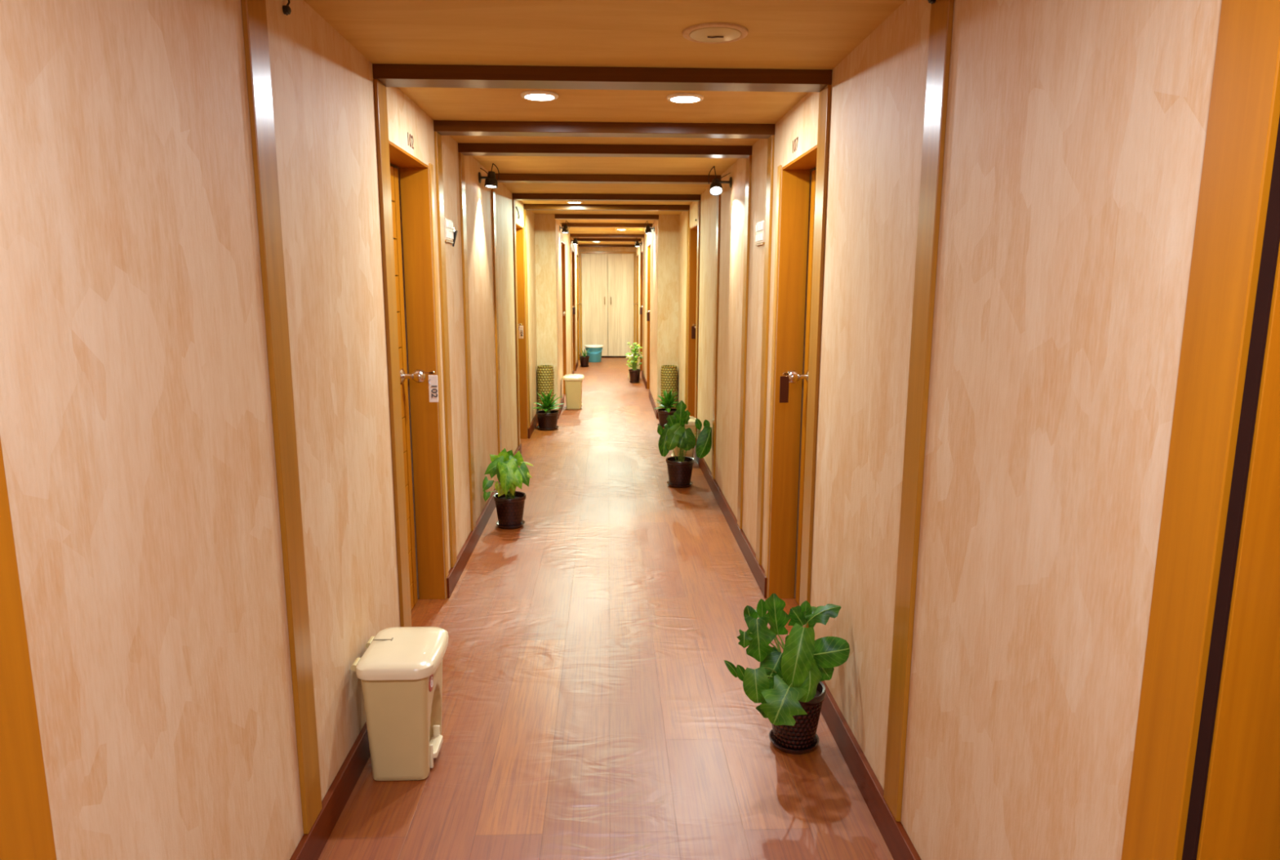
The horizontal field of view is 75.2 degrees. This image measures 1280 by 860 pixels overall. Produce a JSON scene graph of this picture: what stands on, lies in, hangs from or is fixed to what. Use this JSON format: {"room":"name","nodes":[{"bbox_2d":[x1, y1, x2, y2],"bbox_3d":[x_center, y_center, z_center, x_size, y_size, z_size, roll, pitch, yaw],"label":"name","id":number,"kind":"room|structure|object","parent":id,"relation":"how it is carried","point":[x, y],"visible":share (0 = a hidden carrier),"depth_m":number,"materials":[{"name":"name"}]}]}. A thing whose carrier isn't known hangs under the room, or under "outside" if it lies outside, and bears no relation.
{"room":"hotel corridor","nodes":[
{"label":"hotel corridor","id":0,"kind":"room"},
{"bbox_2d":[0,0,537,859],"bbox_3d":[-1.070,-0.211,3.261,0.320,2.267,11.770,0,10,-2],"label":"wall","id":1,"kind":"structure","parent":0,"point":[136,430],"depth_m":1.59,"materials":[{"name":"paper"}]},
{"bbox_2d":[0,437,57,859],"bbox_3d":[-0.818,0.182,1.035,0.013,2.067,0.105,0,10,-2],"label":"trim","id":2,"kind":"structure","parent":1,"relation":"attached to","point":[26,831],"depth_m":1.08,"materials":[{"name":"brown wood"}]},
{"bbox_2d":[240,0,322,834],"bbox_3d":[-0.855,0.011,2.003,0.013,2.067,0.107,0,10,-2],"label":"trim","id":3,"kind":"structure","parent":1,"relation":"attached to","point":[253,11],"depth_m":1.97,"materials":[{"name":"brown wood"}]},
{"bbox_2d":[282,0,291,15],"bbox_3d":[-0.859,-1.052,2.015,0.018,0.091,0.032,0,10,-2],"label":"hook","id":4,"kind":"object","parent":1,"relation":"attached to","point":[286,10],"visible":1,"depth_m":2.02,"materials":[{"name":"black metal"}]},
{"bbox_2d":[373,79,411,626],"bbox_3d":[-0.894,-0.172,3.027,0.013,2.067,0.119,0,10,-2],"label":"trim","id":5,"kind":"structure","parent":1,"relation":"attached to","point":[380,90],"depth_m":2.98,"materials":[{"name":"brown wood"}]},
{"bbox_2d":[388,140,448,611],"bbox_3d":[-0.997,-0.121,3.489,0.176,2.012,0.772,0,10,-2],"label":"door","id":6,"kind":"structure","parent":1,"relation":"in","point":[415,187],"depth_m":3.77,"materials":[{"name":"brown wood"}]},
{"bbox_2d":[422,370,438,402],"bbox_3d":[-0.905,-0.188,3.590,0.065,0.138,0.006,0,10,-2],"label":"tag","id":7,"kind":"object","parent":6,"relation":"hanging from","point":[433,380],"visible":1,"depth_m":3.59,"materials":[{"name":"white plastic"}]},
{"bbox_2d":[289,352,581,859],"bbox_3d":[-0.943,0.185,7.223,0.228,0.103,19.420,0,10,-2],"label":"baseboard","id":8,"kind":"structure","parent":1,"relation":"attached to","point":[311,846],"depth_m":2.46,"materials":[{"name":"brown wood"}]},
{"bbox_2d":[434,131,457,568],"bbox_3d":[-0.931,-0.343,3.990,0.013,2.067,0.106,0,10,-2],"label":"trim","id":9,"kind":"structure","parent":1,"relation":"attached to","point":[437,137],"depth_m":3.96,"materials":[{"name":"brown wood"}]},
{"bbox_2d":[444,217,453,243],"bbox_3d":[-0.935,-0.976,4.070,0.014,0.112,0.190,0,10,-2],"label":"switch plate","id":10,"kind":"object","parent":1,"relation":"attached to","point":[449,234],"visible":0.96,"depth_m":4.05,"materials":[{"name":"white plastic"}]},
{"bbox_2d":[452,226,457,246],"bbox_3d":[-0.934,-0.975,4.197,0.026,0.095,0.032,0,10,-2],"label":"wall holder","id":11,"kind":"object","parent":1,"relation":"attached to","point":[456,231],"visible":0.75,"depth_m":4.19,"materials":[{"name":"black metal"}]},
{"bbox_2d":[457,152,475,531],"bbox_3d":[-0.954,-0.452,4.602,0.013,2.067,0.111,0,10,-2],"label":"trim","id":12,"kind":"structure","parent":1,"relation":"attached to","point":[461,157],"depth_m":4.57,"materials":[{"name":"brown wood"}]},
{"bbox_2d":[478,163,499,188],"bbox_3d":[-0.921,-1.556,5.075,0.122,0.148,0.081,0,10,-2],"label":"wall spotlight","id":13,"kind":"object","parent":1,"relation":"attached to","point":[491,182],"visible":1,"depth_m":5.06,"materials":[{"name":"black metal"}]},
{"bbox_2d":[491,188,502,454],"bbox_3d":[-1.000,-0.667,5.815,0.013,2.067,0.106,0,10,-2],"label":"trim","id":14,"kind":"structure","parent":1,"relation":"attached to","point":[493,191],"depth_m":5.76,"materials":[{"name":"brown wood"}]},
{"bbox_2d":[512,199,520,446],"bbox_3d":[-1.048,-0.888,7.054,0.013,2.067,0.106,0,10,-2],"label":"trim","id":15,"kind":"structure","parent":1,"relation":"attached to","point":[513,200],"depth_m":7.02,"materials":[{"name":"brown wood"}]},
{"bbox_2d":[515,222,528,439],"bbox_3d":[-1.151,-0.842,7.542,0.176,2.012,0.822,0,10,-2],"label":"door","id":16,"kind":"structure","parent":1,"relation":"in","point":[520,231],"depth_m":7.88,"materials":[{"name":"brown wood"}]},
{"bbox_2d":[517,324,523,338],"bbox_3d":[-1.118,-0.920,7.721,0.065,0.138,0.006,0,10,-2],"label":"tag","id":17,"kind":"object","parent":16,"relation":"hanging from","point":[521,328],"visible":1,"depth_m":7.72,"materials":[{"name":"white plastic"}]},
{"bbox_2d":[524,208,530,427],"bbox_3d":[-1.083,-1.052,7.979,0.013,2.067,0.106,0,10,-2],"label":"trim","id":18,"kind":"structure","parent":1,"relation":"attached to","point":[525,211],"depth_m":7.96,"materials":[{"name":"brown wood"}]},
{"bbox_2d":[433,120,775,138],"bbox_3d":[-0.158,-1.386,3.833,1.552,0.047,0.110,0,10,-2],"label":"trim","id":19,"kind":"structure","parent":1,"relation":"attached to","point":[499,128],"depth_m":3.79,"materials":[{"name":"brown wood"}]},
{"bbox_2d":[457,142,751,158],"bbox_3d":[-0.182,-1.495,4.446,1.552,0.047,0.115,0,10,-2],"label":"trim","id":20,"kind":"structure","parent":1,"relation":"attached to","point":[465,148],"depth_m":4.40,"materials":[{"name":"brown wood"}]},
{"bbox_2d":[511,193,700,201],"bbox_3d":[-0.275,-1.931,6.898,1.552,0.047,0.110,0,10,-2],"label":"trim","id":21,"kind":"structure","parent":1,"relation":"attached to","point":[517,197],"depth_m":6.85,"materials":[{"name":"brown wood"}]},
{"bbox_2d":[523,204,689,211],"bbox_3d":[-0.310,-2.095,7.823,1.552,0.047,0.110,0,10,-2],"label":"trim","id":22,"kind":"structure","parent":1,"relation":"attached to","point":[526,206],"depth_m":7.77,"materials":[{"name":"brown wood"}]},
{"bbox_2d":[495,173,720,184],"bbox_3d":[-0.228,-1.710,5.659,1.552,0.047,0.110,0,10,-2],"label":"trim","id":23,"kind":"structure","parent":1,"relation":"attached to","point":[504,178],"depth_m":5.61,"materials":[{"name":"brown wood"}]},
{"bbox_2d":[407,132,413,149],"bbox_3d":[-0.914,-1.153,3.314,0.002,0.050,0.096,0,10,-2],"label":"room number","id":24,"kind":"object","parent":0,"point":[411,136],"depth_m":3.31,"materials":[{"name":"brown"}]},
{"bbox_2d":[534,213,580,409],"bbox_3d":[-1.333,-1.909,12.818,0.550,2.267,7.650,0,10,-2],"label":"wall","id":25,"kind":"structure","parent":0,"point":[544,224],"depth_m":9.12,"materials":[{"name":"paper"}]},
{"bbox_2d":[555,218,558,409],"bbox_3d":[-0.914,-1.255,9.123,0.006,2.067,0.100,0,10,-2],"label":"trim","id":26,"kind":"structure","parent":25,"relation":"attached to","point":[555,219],"depth_m":9.09,"materials":[{"name":"wood"}]},
{"bbox_2d":[561,241,566,394],"bbox_3d":[-1.047,-1.401,10.724,0.145,2.000,0.830,0,10,-2],"label":"door","id":27,"kind":"structure","parent":25,"relation":"in","point":[563,281],"depth_m":11.10,"materials":[{"name":"brown wood"}]},
{"bbox_2d":[559,220,569,233],"bbox_3d":[-0.886,-2.386,9.757,0.116,0.151,0.081,0,10,-2],"label":"wall spotlight","id":28,"kind":"object","parent":25,"relation":"attached to","point":[565,229],"visible":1,"depth_m":9.75,"materials":[{"name":"black metal"}]},
{"bbox_2d":[570,237,573,373],"bbox_3d":[-1.049,-1.897,12.734,0.010,2.067,0.096,0,10,-2],"label":"trim","id":29,"kind":"structure","parent":25,"relation":"attached to","point":[571,237],"depth_m":12.73,"materials":[{"name":"brown wood"}]},
{"bbox_2d":[571,249,575,371],"bbox_3d":[-1.158,-1.919,13.641,0.145,2.000,0.900,0,10,-2],"label":"door","id":30,"kind":"structure","parent":25,"relation":"in","point":[573,299],"depth_m":14.08,"materials":[{"name":"brown wood"}]},
{"bbox_2d":[573,244,575,365],"bbox_3d":[-1.096,-2.115,13.964,0.010,2.067,0.096,0,10,-2],"label":"trim","id":31,"kind":"structure","parent":25,"relation":"attached to","point":[574,245],"depth_m":13.97,"materials":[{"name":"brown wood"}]},
{"bbox_2d":[571,238,578,244],"bbox_3d":[-0.999,-2.911,12.708,0.116,0.151,0.081,0,10,-2],"label":"wall spotlight","id":32,"kind":"object","parent":25,"relation":"attached to","point":[575,241],"visible":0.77,"depth_m":12.70,"materials":[{"name":"black metal"}]},
{"bbox_2d":[576,254,581,359],"bbox_3d":[-1.175,-2.265,15.586,0.139,2.000,1.050,0,10,-2],"label":"door","id":33,"kind":"structure","parent":25,"relation":"in","point":[577,255],"depth_m":16.08,"materials":[{"name":"brown wood"}]},
{"bbox_2d":[555,213,658,220],"bbox_3d":[-0.356,-2.297,8.959,1.115,0.047,0.120,0,10,-2],"label":"trim","id":34,"kind":"structure","parent":25,"relation":"attached to","point":[557,216],"depth_m":8.90,"materials":[{"name":"brown wood"}]},
{"bbox_2d":[561,222,652,227],"bbox_3d":[-0.406,-2.528,10.258,1.115,0.047,0.100,0,10,-2],"label":"trim","id":35,"kind":"structure","parent":25,"relation":"attached to","point":[571,224],"depth_m":10.21,"materials":[{"name":"brown wood"}]},
{"bbox_2d":[578,244,635,247],"bbox_3d":[-0.625,-3.551,16.014,1.115,0.047,0.100,0,10,-2],"label":"trim","id":36,"kind":"structure","parent":25,"relation":"attached to","point":[580,245],"depth_m":15.97,"materials":[{"name":"brown wood"}]},
{"bbox_2d":[570,233,644,237],"bbox_3d":[-0.494,-2.939,12.570,1.115,0.047,0.100,0,10,-2],"label":"trim","id":37,"kind":"structure","parent":25,"relation":"attached to","point":[571,235],"depth_m":12.52,"materials":[{"name":"brown wood"}]},
{"bbox_2d":[573,238,640,241],"bbox_3d":[-0.540,-3.158,13.800,1.115,0.047,0.100,0,10,-2],"label":"trim","id":38,"kind":"structure","parent":25,"relation":"attached to","point":[580,239],"depth_m":13.75,"materials":[{"name":"brown wood"}]},
{"bbox_2d":[303,0,905,244],"bbox_3d":[-0.268,-2.034,6.957,2.800,0.165,20.020,0,10,-2],"label":"ceiling","id":39,"kind":"structure","parent":0,"point":[783,34],"depth_m":2.64,"materials":[{"name":"wood"}]},
{"bbox_2d":[520,90,558,101],"bbox_3d":[-0.389,-1.296,3.226,0.146,0.013,0.146,0,10,-2],"label":"recessed light","id":40,"kind":"object","parent":39,"relation":"in","point":[537,95],"visible":1,"depth_m":3.20,"materials":[{"name":"white plastic"}]},
{"bbox_2d":[524,93,554,100],"bbox_3d":[-0.389,-1.291,3.227,0.114,0.003,0.114,0,10,-2],"label":"diffuser","id":41,"kind":"object","parent":40,"relation":"attached to","point":[527,96],"depth_m":3.21,"materials":[{"name":"white plastic"}]},
{"bbox_2d":[566,200,582,203],"bbox_3d":[-0.590,-2.055,7.499,0.146,0.013,0.146,0,10,-2],"label":"recessed light","id":42,"kind":"object","parent":39,"relation":"in","point":[567,202],"visible":1,"depth_m":7.45,"materials":[{"name":"white plastic"}]},
{"bbox_2d":[372,63,831,92],"bbox_3d":[-0.122,-1.215,2.871,1.552,0.047,0.123,0,10,-2],"label":"trim","id":43,"kind":"structure","parent":39,"relation":"attached to","point":[390,75],"depth_m":2.82,"materials":[{"name":"brown wood"}]},
{"bbox_2d":[666,93,703,102],"bbox_3d":[0.177,-1.299,3.257,0.146,0.013,0.146,0,10,-2],"label":"recessed light","id":44,"kind":"object","parent":39,"relation":"in","point":[677,97],"visible":1,"depth_m":3.23,"materials":[{"name":"white plastic"}]},
{"bbox_2d":[671,96,699,102],"bbox_3d":[0.177,-1.294,3.258,0.114,0.003,0.114,0,10,-2],"label":"diffuser","id":45,"kind":"object","parent":44,"relation":"attached to","point":[673,99],"depth_m":3.25,"materials":[{"name":"white plastic"}]},
{"bbox_2d":[317,357,893,859],"bbox_3d":[-0.276,0.275,7.367,2.800,0.120,20.020,0,10,-2],"label":"floor","id":46,"kind":"structure","parent":0,"point":[593,708],"depth_m":3.05,"materials":[{"name":"brown wood"}]},
{"bbox_2d":[350,626,448,781],"bbox_3d":[-0.740,0.854,2.616,0.257,0.398,0.311,0,10,-2],"label":"pedal bin","id":47,"kind":"object","parent":46,"relation":"on","point":[399,671],"visible":1,"depth_m":2.50,"materials":[{"name":"beige plastic"}]},
{"bbox_2d":[482,448,533,529],"bbox_3d":[-0.795,0.361,5.086,0.307,0.505,0.293,6,11,28],"label":"potted plant","id":48,"kind":"object","parent":46,"relation":"on","point":[509,505],"visible":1,"depth_m":5.04,"materials":[{"name":"green plant"}]},
{"bbox_2d":[537,364,554,410],"bbox_3d":[-1.031,-0.401,9.083,0.184,0.605,0.184,4,11,18],"label":"wicker basket","id":49,"kind":"object","parent":46,"relation":"on","point":[545,384],"visible":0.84,"depth_m":8.99,"materials":[{"name":"beige wicker"}]},
{"bbox_2d":[533,389,564,431],"bbox_3d":[-0.943,-0.219,8.576,0.311,0.426,0.329,3,10,13],"label":"potted plant","id":50,"kind":"object","parent":46,"relation":"on","point":[547,418],"visible":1,"depth_m":8.53,"materials":[{"name":"green plant"}]},
{"bbox_2d":[562,373,584,409],"bbox_3d":[-0.801,-0.465,10.020,0.262,0.406,0.317,0,10,-2],"label":"pedal bin","id":51,"kind":"object","parent":46,"relation":"on","point":[573,382],"visible":1,"depth_m":9.89,"materials":[{"name":"beige plastic"}]},
{"bbox_2d":[578,348,591,367],"bbox_3d":[-0.971,-1.316,14.949,0.284,0.356,0.229,5,11,25],"label":"potted plant","id":52,"kind":"object","parent":46,"relation":"on","point":[584,358],"visible":1,"depth_m":14.90,"materials":[{"name":"green plant"}]},
{"bbox_2d":[584,344,603,362],"bbox_3d":[-0.878,-1.463,15.898,0.356,0.314,0.356,0,10,-2],"label":"bucket","id":53,"kind":"object","parent":46,"relation":"on","point":[595,356],"visible":0.94,"depth_m":15.78,"materials":[{"name":"teal plastic"}]},
{"bbox_2d":[625,342,643,383],"bbox_3d":[-0.101,-1.021,12.581,0.252,0.609,0.270,3,10,16],"label":"potted plant","id":54,"kind":"object","parent":46,"relation":"on","point":[634,373],"visible":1,"depth_m":12.55,"materials":[{"name":"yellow plant"}]},
{"bbox_2d":[626,353,642,379],"bbox_3d":[-0.089,-1.013,13.152,0.255,0.394,0.308,0,10,-2],"label":"pedal bin","id":55,"kind":"object","parent":46,"relation":"on","point":[628,356],"visible":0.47,"depth_m":13.02,"materials":[{"name":"beige plastic"}]},
{"bbox_2d":[654,387,679,427],"bbox_3d":[0.291,-0.240,8.749,0.303,0.414,0.349,0,10,-2],"label":"potted plant","id":56,"kind":"object","parent":46,"relation":"on","point":[666,409],"visible":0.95,"depth_m":8.71,"materials":[{"name":"green plant"}]},
{"bbox_2d":[660,364,677,408],"bbox_3d":[0.318,-0.405,9.133,0.184,0.605,0.184,4,11,18],"label":"wicker basket","id":57,"kind":"object","parent":46,"relation":"on","point":[668,374],"visible":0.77,"depth_m":9.04,"materials":[{"name":"beige wicker"}]},
{"bbox_2d":[671,416,696,457],"bbox_3d":[0.369,0.075,7.091,0.242,0.375,0.293,0,10,-2],"label":"pedal bin","id":58,"kind":"object","parent":46,"relation":"on","point":[691,425],"visible":0.25,"depth_m":6.99,"materials":[{"name":"beige plastic"}]},
{"bbox_2d":[657,400,711,488],"bbox_3d":[0.297,0.106,6.129,0.392,0.650,0.316,-5,11,-27],"label":"potted plant","id":59,"kind":"object","parent":46,"relation":"on","point":[674,434],"visible":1,"depth_m":6.08,"materials":[{"name":"green plant"}]},
{"bbox_2d":[724,593,849,755],"bbox_3d":[0.452,0.786,2.650,0.398,0.528,0.427,0,10,-2],"label":"potted plant","id":60,"kind":"object","parent":46,"relation":"on","point":[789,689],"visible":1,"depth_m":2.58,"materials":[{"name":"green plant"}]},
{"bbox_2d":[579,247,635,334],"bbox_3d":[-0.650,-2.583,16.764,1.715,2.217,0.300,0,10,-2],"label":"wall","id":61,"kind":"structure","parent":0,"point":[581,249],"depth_m":16.45,"materials":[{"name":"wood"}]},
{"bbox_2d":[579,251,635,357],"bbox_3d":[-0.644,-2.499,16.627,1.112,2.100,0.080,0,10,-2],"label":"door","id":62,"kind":"structure","parent":61,"relation":"in","point":[593,264],"depth_m":16.61,"materials":[{"name":"laminate"}]},
{"bbox_2d":[635,214,679,409],"bbox_3d":[0.331,-1.915,12.880,0.550,2.267,7.650,0,10,-2],"label":"wall","id":63,"kind":"structure","parent":0,"point":[668,224],"depth_m":9.17,"materials":[{"name":"paper"}]},
{"bbox_2d":[634,254,638,347],"bbox_3d":[-0.036,-2.268,15.629,0.139,2.000,1.050,0,10,-2],"label":"door","id":64,"kind":"structure","parent":63,"relation":"in","point":[637,304],"depth_m":16.10,"materials":[{"name":"brown wood"}]},
{"bbox_2d":[634,237,641,247],"bbox_3d":[-0.029,-3.036,13.434,0.121,0.151,0.081,0,10,-2],"label":"wall spotlight","id":65,"kind":"object","parent":63,"relation":"attached to","point":[637,244],"visible":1,"depth_m":13.43,"materials":[{"name":"black metal"}]},
{"bbox_2d":[640,241,640,365],"bbox_3d":[0.008,-2.119,14.006,0.010,2.067,0.096,0,10,-2],"label":"trim","id":66,"kind":"structure","parent":63,"relation":"attached to","point":[640,242],"depth_m":13.93,"materials":[{"name":"brown wood"}]},
{"bbox_2d":[640,250,643,371],"bbox_3d":[0.095,-1.923,13.688,0.145,2.000,0.900,0,10,-2],"label":"door","id":67,"kind":"structure","parent":63,"relation":"in","point":[642,252],"depth_m":14.08,"materials":[{"name":"brown wood"}]},
{"bbox_2d":[642,237,644,373],"bbox_3d":[0.055,-1.900,12.776,0.010,2.067,0.096,0,10,-2],"label":"trim","id":68,"kind":"structure","parent":63,"relation":"attached to","point":[643,237],"depth_m":12.73,"materials":[{"name":"brown wood"}]},
{"bbox_2d":[646,243,650,389],"bbox_3d":[0.186,-1.499,11.302,0.145,2.000,0.850,0,10,-2],"label":"door","id":69,"kind":"structure","parent":63,"relation":"in","point":[649,245],"depth_m":11.67,"materials":[{"name":"brown wood"}]},
{"bbox_2d":[646,311,649,320],"bbox_3d":[0.127,-1.583,11.534,0.065,0.138,0.004,0,10,-2],"label":"tag","id":70,"kind":"object","parent":69,"relation":"hanging from","point":[648,313],"visible":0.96,"depth_m":11.53,"materials":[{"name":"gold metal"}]},
{"bbox_2d":[644,221,654,234],"bbox_3d":[0.110,-2.389,9.794,0.121,0.151,0.081,0,10,-2],"label":"wall spotlight","id":71,"kind":"object","parent":63,"relation":"attached to","point":[648,230],"visible":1,"depth_m":9.78,"materials":[{"name":"black metal"}]},
{"bbox_2d":[656,219,658,407],"bbox_3d":[0.194,-1.258,9.165,0.006,2.067,0.100,0,10,-2],"label":"trim","id":72,"kind":"structure","parent":63,"relation":"attached to","point":[658,220],"depth_m":9.13,"materials":[{"name":"wood"}]},
{"bbox_2d":[791,137,798,153],"bbox_3d":[0.634,-1.165,3.398,0.002,0.050,0.097,0,10,-2],"label":"room number","id":73,"kind":"object","parent":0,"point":[797,138],"depth_m":3.39,"materials":[{"name":"brown"}]},
{"bbox_2d":[677,0,1222,859],"bbox_3d":[0.801,-0.217,3.331,0.320,2.267,11.770,0,10,-2],"label":"wall","id":74,"kind":"structure","parent":0,"point":[1076,130],"depth_m":1.62,"materials":[{"name":"paint"}]},
{"bbox_2d":[684,210,689,411],"bbox_3d":[0.455,-1.057,8.037,0.013,2.067,0.106,0,10,-2],"label":"trim","id":75,"kind":"structure","parent":74,"relation":"attached to","point":[688,211],"depth_m":7.98,"materials":[{"name":"brown wood"}]},
{"bbox_2d":[686,224,697,417],"bbox_3d":[0.558,-0.846,7.596,0.176,2.012,0.802,0,10,-2],"label":"door","id":76,"kind":"structure","parent":74,"relation":"in","point":[692,246],"depth_m":7.90,"materials":[{"name":"brown wood"}]},
{"bbox_2d":[691,324,696,338],"bbox_3d":[0.514,-0.921,7.763,0.065,0.138,0.004,0,10,-2],"label":"tag","id":77,"kind":"object","parent":76,"relation":"hanging from","point":[693,330],"visible":0.91,"depth_m":7.76,"materials":[{"name":"gold metal"}]},
{"bbox_2d":[694,200,700,445],"bbox_3d":[0.490,-0.892,7.112,0.013,2.067,0.106,0,10,-2],"label":"trim","id":78,"kind":"structure","parent":74,"relation":"attached to","point":[699,202],"depth_m":7.07,"materials":[{"name":"brown wood"}]},
{"bbox_2d":[711,194,720,479],"bbox_3d":[0.537,-0.672,5.872,0.013,2.067,0.106,0,10,-2],"label":"trim","id":79,"kind":"structure","parent":74,"relation":"attached to","point":[718,197],"depth_m":5.85,"materials":[{"name":"brown wood"}]},
{"bbox_2d":[707,165,732,195],"bbox_3d":[0.495,-1.553,5.179,0.145,0.180,0.104,0,10,-2],"label":"wall spotlight","id":80,"kind":"object","parent":74,"relation":"attached to","point":[716,189],"visible":1,"depth_m":5.16,"materials":[{"name":"black metal"}]},
{"bbox_2d":[737,155,751,528],"bbox_3d":[0.584,-0.457,4.660,0.013,2.067,0.111,0,10,-2],"label":"trim","id":81,"kind":"structure","parent":74,"relation":"attached to","point":[748,160],"depth_m":4.62,"materials":[{"name":"brown wood"}]},
{"bbox_2d":[755,220,765,245],"bbox_3d":[0.602,-0.973,4.116,0.014,0.113,0.263,0,10,-2],"label":"switch plate","id":82,"kind":"object","parent":74,"relation":"attached to","point":[760,227],"visible":1,"depth_m":4.11,"materials":[{"name":"white plastic"}]},
{"bbox_2d":[760,233,763,240],"bbox_3d":[0.599,-0.951,4.092,0.006,0.034,0.043,0,10,-2],"label":"switch","id":83,"kind":"object","parent":82,"relation":"attached to","point":[762,234],"depth_m":4.08,"materials":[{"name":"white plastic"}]},
{"bbox_2d":[755,134,774,564],"bbox_3d":[0.607,-0.348,4.047,0.013,2.067,0.106,0,10,-2],"label":"trim","id":84,"kind":"structure","parent":74,"relation":"attached to","point":[771,142],"depth_m":4.01,"materials":[{"name":"brown wood"}]},
{"bbox_2d":[641,370,921,859],"bbox_3d":[0.378,0.181,7.273,0.233,0.103,19.420,0,10,-2],"label":"baseboard","id":85,"kind":"structure","parent":74,"relation":"attached to","point":[897,841],"depth_m":2.62,"materials":[{"name":"brown wood"}]},
{"bbox_2d":[764,145,817,604],"bbox_3d":[0.713,-0.123,3.533,0.176,2.012,0.732,0,10,-2],"label":"door","id":86,"kind":"structure","parent":74,"relation":"in","point":[793,215],"depth_m":3.80,"materials":[{"name":"brown wood"}]},
{"bbox_2d":[779,371,790,403],"bbox_3d":[0.650,-0.189,3.671,0.065,0.138,0.004,0,10,-2],"label":"tag","id":87,"kind":"object","parent":86,"relation":"hanging from","point":[784,381],"visible":1,"depth_m":3.67,"materials":[{"name":"brown wood"}]},
{"bbox_2d":[799,84,831,627],"bbox_3d":[0.644,-0.176,3.084,0.013,2.067,0.119,0,10,-2],"label":"trim","id":88,"kind":"structure","parent":74,"relation":"attached to","point":[824,98],"depth_m":3.04,"materials":[{"name":"brown wood"}]},
{"bbox_2d":[883,0,954,822],"bbox_3d":[0.683,0.006,2.060,0.013,2.067,0.107,0,10,-2],"label":"trim","id":89,"kind":"structure","parent":74,"relation":"attached to","point":[942,11],"depth_m":2.02,"materials":[{"name":"brown wood"}]},
{"bbox_2d":[927,0,936,4],"bbox_3d":[0.672,-1.023,1.905,0.018,0.091,0.032,0,10,-2],"label":"hook","id":90,"kind":"object","parent":74,"relation":"attached to","point":[931,2],"visible":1,"depth_m":1.91,"materials":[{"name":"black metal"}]},
{"bbox_2d":[1120,0,1279,859],"bbox_3d":[0.720,0.177,1.093,0.013,2.067,0.105,0,10,-2],"label":"trim","id":91,"kind":"structure","parent":74,"relation":"attached to","point":[1244,113],"depth_m":1.05,"materials":[{"name":"brown wood"}]},
{"bbox_2d":[1182,115,1279,859],"bbox_3d":[0.824,0.339,0.683,0.171,2.100,0.764,0,10,-2],"label":"door","id":92,"kind":"structure","parent":74,"relation":"in","point":[1233,814],"depth_m":1.03,"materials":[{"name":"brown wood"}]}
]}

